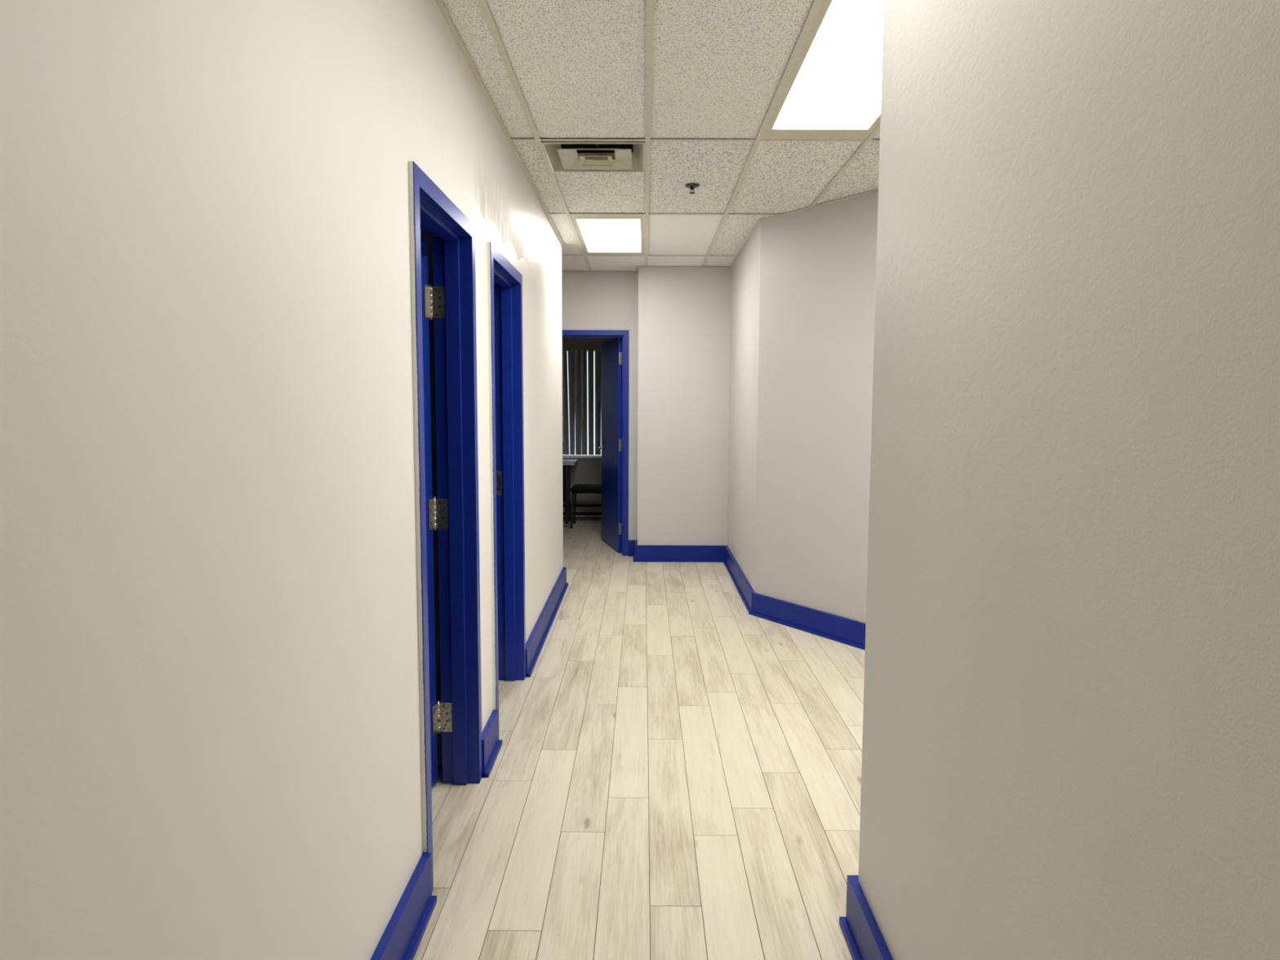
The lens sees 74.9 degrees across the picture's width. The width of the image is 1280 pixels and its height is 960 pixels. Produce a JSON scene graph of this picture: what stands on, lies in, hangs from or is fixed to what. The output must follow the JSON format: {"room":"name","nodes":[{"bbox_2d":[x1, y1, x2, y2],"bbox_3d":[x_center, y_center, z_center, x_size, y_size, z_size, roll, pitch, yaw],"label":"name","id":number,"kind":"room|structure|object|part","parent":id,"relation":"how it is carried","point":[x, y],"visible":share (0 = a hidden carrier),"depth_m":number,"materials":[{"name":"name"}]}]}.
{"room":"office corridor","nodes":[
{"label":"office corridor","id":0,"kind":"room"},
{"bbox_2d":[0,0,563,959],"bbox_3d":[-0.687,-0.193,1.256,0.115,3.050,10.530,0,5,0],"label":"wall","id":1,"kind":"structure","parent":0,"point":[210,720],"depth_m":1.26,"materials":[{"name":"beige paint"}]},
{"bbox_2d":[370,852,436,959],"bbox_3d":[-0.626,1.440,-0.662,0.038,0.150,6.211,0,5,0],"label":"baseboard","id":2,"kind":"structure","parent":1,"relation":"attached to","point":[401,939],"depth_m":2.22,"materials":[{"name":"blue wood"}]},
{"bbox_3d":[-0.626,1.505,-0.656,0.038,0.019,6.211,0,5,0],"label":"shoe moulding","id":3,"kind":"part","parent":2,"relation":"part of","materials":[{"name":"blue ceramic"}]},
{"bbox_2d":[408,160,482,893],"bbox_3d":[-1.032,0.140,2.811,0.845,2.092,0.943,0,5,0],"label":"door frame","id":4,"kind":"structure","parent":1,"relation":"in","point":[451,301],"depth_m":3.05,"materials":[{"name":"blue wood"}]},
{"bbox_2d":[481,710,502,777],"bbox_3d":[-0.606,1.067,3.397,0.038,0.150,0.321,0,5,0],"label":"baseboard","id":5,"kind":"structure","parent":1,"relation":"attached to","point":[491,744],"depth_m":3.37,"materials":[{"name":"blue wood"}]},
{"bbox_3d":[-0.606,1.132,3.403,0.038,0.019,0.321,0,5,0],"label":"shoe moulding","id":6,"kind":"part","parent":5,"relation":"part of","materials":[{"name":"blue ceramic"}]},
{"bbox_2d":[487,241,525,737],"bbox_3d":[-1.043,0.040,3.904,0.878,2.092,0.875,0,5,0],"label":"door frame","id":7,"kind":"structure","parent":1,"relation":"in","point":[504,282],"depth_m":4.25,"materials":[{"name":"blue wood"}]},
{"bbox_3d":[-0.723,0.015,4.286,0.030,0.124,0.002,0,5,0],"label":"strike plate","id":8,"kind":"part","parent":7,"relation":"part of","materials":[{"name":"paint"}]},
{"bbox_2d":[525,567,568,677],"bbox_3d":[-1.178,0.867,5.551,1.202,0.150,2.252,0,5,0],"label":"baseboard","id":9,"kind":"structure","parent":1,"relation":"attached to","point":[535,643],"depth_m":5.17,"materials":[{"name":"blue wood"}]},
{"bbox_2d":[420,227,442,764],"bbox_3d":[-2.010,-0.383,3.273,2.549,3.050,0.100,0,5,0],"label":"door","id":10,"kind":"structure","parent":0,"point":[430,273],"depth_m":3.25,"materials":[{"name":"paint"}]},
{"bbox_2d":[562,337,613,519],"bbox_3d":[-1.024,-1.041,10.464,3.050,3.050,0.180,0,5,0],"label":"wall","id":11,"kind":"structure","parent":0,"point":[587,470],"depth_m":10.46,"materials":[{"name":"paint"}]},
{"bbox_2d":[562,350,601,457],"bbox_3d":[-1.125,-0.967,10.446,1.810,1.375,0.190,0,5,0],"label":"window","id":12,"kind":"structure","parent":11,"relation":"in","point":[588,455],"depth_m":10.51,"materials":[{"name":"white plastic"}]},
{"bbox_2d":[562,342,601,454],"bbox_3d":[-1.105,-1.001,10.324,1.910,1.377,0.103,0,5,0],"label":"vertical blind","id":13,"kind":"object","parent":12,"relation":"attached to","point":[575,387],"visible":0.32,"depth_m":10.31,"materials":[{"name":"grey plastic"}]},
{"bbox_3d":[-1.127,-0.290,10.478,1.810,0.022,0.130,0,5,0],"label":"sill","id":14,"kind":"part","parent":12,"relation":"part of","materials":[{"name":"white ceramic"}]},
{"bbox_2d":[562,502,601,516],"bbox_3d":[-1.030,0.391,10.467,2.650,0.197,0.073,0,5,0],"label":"baseboard heater","id":15,"kind":"object","parent":11,"relation":"attached to","point":[582,509],"visible":0.02,"depth_m":10.44,"materials":[{"name":"black metal"}]},
{"bbox_3d":[-1.030,0.368,10.436,2.590,0.066,0.006,0,5,0],"label":"panel","id":16,"kind":"part","parent":15,"relation":"part of","materials":[{"name":"metal"}]},
{"bbox_2d":[540,137,644,152],"bbox_3d":[0.022,-1.944,3.135,7.000,0.100,14.800,0,5,0],"label":"ceiling slab","id":17,"kind":"structure","parent":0,"point":[562,145],"depth_m":5.25,"materials":[{"name":"concrete"}]},
{"bbox_2d":[561,271,638,555],"bbox_3d":[-0.862,-0.804,7.901,1.800,3.050,0.115,0,5,0],"label":"wall","id":18,"kind":"structure","parent":0,"point":[593,300],"depth_m":7.77,"materials":[{"name":"white paint"}]},
{"bbox_2d":[561,329,628,555],"bbox_3d":[-0.577,-0.382,8.335,0.944,2.123,0.934,0,5,0],"label":"door","id":19,"kind":"structure","parent":18,"relation":"in","point":[615,352],"depth_m":8.09,"materials":[{"name":"blue wood"}]},
{"bbox_3d":[-0.409,-0.333,8.690,0.063,0.056,0.139,-1,5,-14],"label":"lever handle","id":20,"kind":"part","parent":19,"relation":"part of","materials":[{"name":"silver metal"}]},
{"bbox_2d":[413,518,865,959],"bbox_3d":[0.010,1.217,3.426,7.000,0.150,14.800,0,5,0],"label":"floor","id":21,"kind":"structure","parent":0,"point":[675,774],"depth_m":3.13,"materials":[{"name":"beige wood"}]},
{"bbox_2d":[562,459,577,524],"bbox_3d":[-1.540,0.137,10.183,1.532,0.752,0.530,0,5,0],"label":"office desk","id":22,"kind":"object","parent":21,"relation":"on","point":[566,464],"visible":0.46,"depth_m":10.17,"materials":[{"name":"grey laminate"}]},
{"bbox_2d":[562,415,563,448],"bbox_3d":[-1.179,-0.502,10.052,0.508,0.548,0.180,0,5,0],"label":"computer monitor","id":23,"kind":"object","parent":22,"relation":"on","point":[562,415],"visible":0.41,"depth_m":10.02,"materials":[{"name":"white plastic"}]},
{"bbox_3d":[-1.576,0.029,10.354,1.373,0.495,0.020,0,5,0],"label":"modesty panel","id":24,"kind":"part","parent":22,"relation":"part of","materials":[{"name":"black plastic"}]},
{"bbox_3d":[-0.880,0.157,10.197,0.022,0.715,0.410,0,5,0],"label":"panel","id":25,"kind":"part","parent":22,"relation":"part of","materials":[{"name":"black plastic"}]},
{"bbox_2d":[568,484,601,528],"bbox_3d":[-0.565,0.106,9.864,0.507,0.880,0.460,0,5,0],"label":"chair","id":26,"kind":"object","parent":21,"relation":"on","point":[575,489],"visible":0.54,"depth_m":9.67,"materials":[{"name":"black fabric"}]},
{"bbox_3d":[-0.789,0.349,9.686,0.043,0.425,0.029,-2,6,-19],"label":"leg","id":27,"kind":"part","parent":26,"relation":"part of","materials":[{"name":"black plastic"}]},
{"bbox_3d":[-0.787,0.313,10.084,0.043,0.425,0.029,4,6,32],"label":"leg","id":28,"kind":"part","parent":26,"relation":"part of","materials":[{"name":"black plastic"}]},
{"bbox_3d":[-0.580,0.102,9.864,0.477,0.074,0.460,0,5,0],"label":"seat","id":29,"kind":"part","parent":26,"relation":"part of","materials":[{"name":"black fabric"}]},
{"bbox_3d":[-0.559,0.032,9.857,0.454,0.215,0.410,0,5,0],"label":"seat frame","id":30,"kind":"part","parent":26,"relation":"part of","materials":[{"name":"black plastic"}]},
{"bbox_2d":[435,0,879,272],"bbox_3d":[0.020,-1.516,3.175,6.900,0.023,14.692,0,5,0],"label":"ceiling","id":31,"kind":"structure","parent":0,"point":[703,82],"depth_m":3.46,"materials":[{"name":"tile"}]},
{"bbox_2d":[541,137,645,172],"bbox_3d":[-0.216,-1.737,4.121,0.488,0.321,0.488,0,5,0],"label":"ceiling vent","id":32,"kind":"object","parent":31,"relation":"in","point":[597,158],"visible":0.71,"depth_m":4.20,"materials":[{"name":"beige metal"}]},
{"bbox_2d":[569,213,644,255],"bbox_3d":[-0.207,-1.807,6.131,0.496,0.053,1.512,0,5,0],"label":"ceiling light","id":33,"kind":"object","parent":31,"relation":"attached to","point":[598,234],"visible":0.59,"depth_m":6.03,"materials":[{"name":"white plastic"}]},
{"bbox_2d":[684,183,699,194],"bbox_3d":[0.291,-1.624,4.670,0.080,0.042,0.080,0,5,0],"label":"sprinkler head","id":34,"kind":"object","parent":31,"relation":"attached to","point":[691,186],"visible":1,"depth_m":4.66},
{"bbox_2d":[760,0,884,139],"bbox_3d":[0.794,-1.523,3.092,0.496,0.053,1.512,0,5,0],"label":"ceiling light","id":35,"kind":"object","parent":31,"relation":"attached to","point":[832,90],"visible":0.67,"depth_m":3.15,"materials":[{"name":"white plastic"}]},
{"bbox_2d":[637,266,730,545],"bbox_3d":[0.453,-0.781,7.699,0.941,3.050,0.280,0,5,0],"label":"wall","id":36,"kind":"structure","parent":0,"point":[684,313],"depth_m":7.57,"materials":[{"name":"white paint"}]},
{"bbox_2d":[727,222,760,592],"bbox_3d":[0.861,-0.678,6.602,0.115,3.050,1.920,0,5,0],"label":"wall","id":37,"kind":"structure","parent":0,"point":[745,270],"depth_m":6.41,"materials":[{"name":"white paint"}]},
{"bbox_2d":[755,191,878,623],"bbox_3d":[2.095,-0.423,3.876,0.115,3.050,4.399,-3,6,-34],"label":"wall","id":38,"kind":"structure","parent":0,"point":[818,264],"depth_m":5.21,"materials":[{"name":"grey paint"}]},
{"bbox_2d":[628,540,866,650],"bbox_3d":[1.463,0.911,5.174,0.819,0.150,6.413,-2,6,-24],"label":"baseboard","id":39,"kind":"structure","parent":38,"relation":"attached to","point":[838,628],"depth_m":5.70,"materials":[{"name":"blue wood"}]},
{"bbox_2d":[857,0,1279,959],"bbox_3d":[0.645,0.012,-0.913,0.115,3.050,6.185,0,5,0],"label":"wall","id":40,"kind":"structure","parent":0,"point":[1071,739],"depth_m":1.15,"materials":[{"name":"beige paint"}]},
{"bbox_2d":[839,875,893,959],"bbox_3d":[1.917,1.455,-0.717,2.746,0.150,6.124,0,5,0],"label":"baseboard","id":41,"kind":"structure","parent":40,"relation":"attached to","point":[864,940],"depth_m":2.18,"materials":[{"name":"blue wood"}]},
{"bbox_3d":[1.917,1.520,-0.711,2.746,0.019,6.124,0,5,0],"label":"shoe moulding","id":42,"kind":"part","parent":41,"relation":"part of","materials":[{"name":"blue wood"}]}
]}

